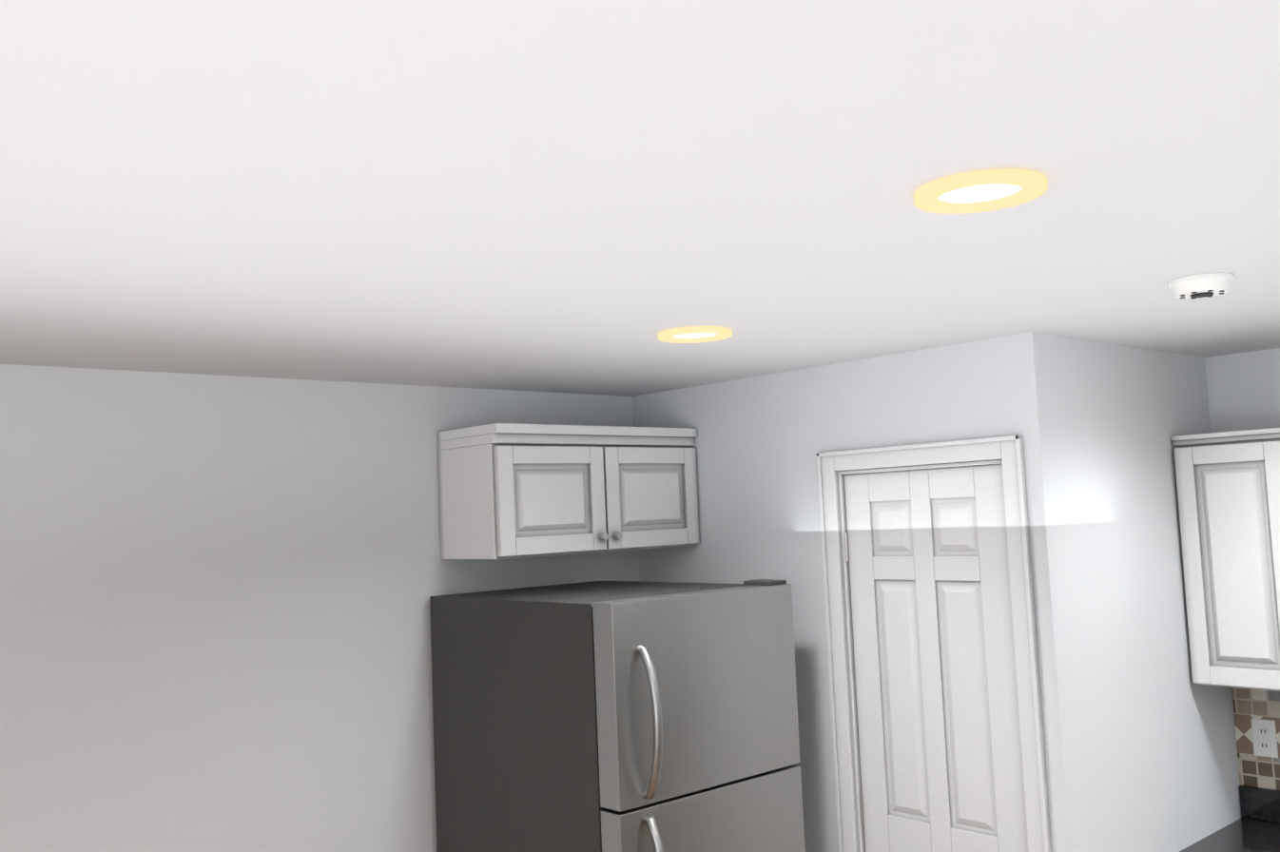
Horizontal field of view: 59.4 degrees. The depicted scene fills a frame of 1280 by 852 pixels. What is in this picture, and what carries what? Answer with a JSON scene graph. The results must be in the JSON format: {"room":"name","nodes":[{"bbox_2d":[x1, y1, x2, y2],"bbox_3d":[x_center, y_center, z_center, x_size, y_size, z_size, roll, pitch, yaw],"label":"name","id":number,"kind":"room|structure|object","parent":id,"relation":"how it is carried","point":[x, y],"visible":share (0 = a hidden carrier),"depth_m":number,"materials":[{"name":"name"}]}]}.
{"room":"kitchen","nodes":[
{"label":"kitchen","id":0,"kind":"room"},
{"bbox_2d":[0,364,639,851],"bbox_3d":[-1.721,1.051,2.649,4.805,2.420,0.120,2,-6,-42],"label":"wall","id":1,"kind":"structure","parent":0,"point":[215,613],"depth_m":3.14,"materials":[{"name":"paint"}]},
{"bbox_2d":[437,423,699,559],"bbox_3d":[-0.213,0.218,3.770,0.852,0.410,0.357,2,-6,-42],"label":"upper cabinet","id":2,"kind":"object","parent":1,"relation":"attached to","point":[512,490],"visible":1,"depth_m":3.57,"materials":[{"name":"white wood"}]},
{"bbox_2d":[0,0,1279,396],"bbox_3d":[0.058,-0.359,1.541,5.930,0.060,4.375,2,-6,-42],"label":"ceiling","id":3,"kind":"structure","parent":0,"point":[576,196],"depth_m":1.51,"materials":[{"name":"paint"}]},
{"bbox_2d":[658,326,732,343],"bbox_3d":[0.136,-0.226,2.781,0.184,0.012,0.184,2,-6,-42],"label":"recessed light","id":4,"kind":"object","parent":3,"relation":"in","point":[693,334],"visible":1,"depth_m":2.76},
{"bbox_2d":[913,168,1047,213],"bbox_3d":[0.487,-0.335,1.608,0.184,0.012,0.184,2,-6,-42],"label":"recessed light","id":5,"kind":"object","parent":3,"relation":"in","point":[984,190],"visible":1,"depth_m":1.60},
{"bbox_2d":[1168,272,1234,299],"bbox_3d":[1.185,-0.292,2.366,0.124,0.036,0.124,2,-6,-42],"label":"smoke detector","id":6,"kind":"object","parent":3,"relation":"attached to","point":[1203,285],"visible":1,"depth_m":2.33,"materials":[{"name":"plastic"}]},
{"bbox_2d":[632,331,1091,851],"bbox_3d":[0.608,1.024,3.557,0.120,2.420,1.627,2,-6,-42],"label":"wall","id":7,"kind":"structure","parent":0,"point":[760,442],"depth_m":3.49,"materials":[{"name":"paint"}]},
{"bbox_2d":[816,435,1051,851],"bbox_3d":[0.869,1.123,3.214,0.163,2.144,0.695,2,-6,-42],"label":"pantry door","id":8,"kind":"structure","parent":7,"relation":"in","point":[947,730],"depth_m":3.23,"materials":[{"name":"white wood"}]},
{"bbox_2d":[1054,334,1241,851],"bbox_3d":[1.528,0.970,3.371,1.005,2.420,0.120,2,-6,-42],"label":"wall","id":9,"kind":"structure","parent":0,"point":[1161,762],"depth_m":3.28,"materials":[{"name":"paint"}]},
{"bbox_2d":[1204,348,1279,790],"bbox_3d":[2.781,0.872,2.814,0.120,2.420,2.628,2,-6,-42],"label":"wall","id":10,"kind":"structure","parent":0,"point":[1243,391],"depth_m":3.66,"materials":[{"name":"paint"}]},
{"bbox_2d":[1170,427,1279,691],"bbox_3d":[1.908,0.405,3.470,0.324,0.770,0.330,2,-6,-42],"label":"upper cabinet","id":11,"kind":"object","parent":10,"relation":"attached to","point":[1228,484],"visible":1,"depth_m":3.36,"materials":[{"name":"white wood"}]},
{"bbox_2d":[1231,687,1279,790],"bbox_3d":[2.767,0.871,2.731,0.008,0.369,2.490,2,-6,-42],"label":"tile backsplash","id":12,"kind":"structure","parent":10,"relation":"attached to","point":[1253,769],"depth_m":3.60,"materials":[{"name":"tile"}]},
{"bbox_2d":[1251,717,1278,757],"bbox_3d":[1.994,0.997,3.583,0.010,0.116,0.070,2,-6,-42],"label":"electrical outlet","id":13,"kind":"object","parent":12,"relation":"attached to","point":[1264,738],"visible":1,"depth_m":3.58,"materials":[{"name":"plastic"}]},
{"bbox_3d":[0.164,2.111,1.343,5.930,0.060,4.375,2,-6,-42],"label":"floor","id":14,"kind":"structure","parent":0,"visible":0},
{"bbox_2d":[429,579,805,851],"bbox_3d":[-0.046,1.364,3.341,0.700,1.764,0.959,2,-6,-42],"label":"refrigerator","id":15,"kind":"object","parent":14,"relation":"on","point":[613,716],"visible":1,"depth_m":3.11,"materials":[{"name":"silver metal"}]},
{"bbox_2d":[1179,784,1279,851],"bbox_3d":[1.827,1.652,3.269,0.660,1.020,0.302,2,-6,-42],"label":"countertop","id":16,"kind":"structure","parent":14,"relation":"on","point":[1255,827],"depth_m":3.48,"materials":[{"name":"black stone"}]}
]}

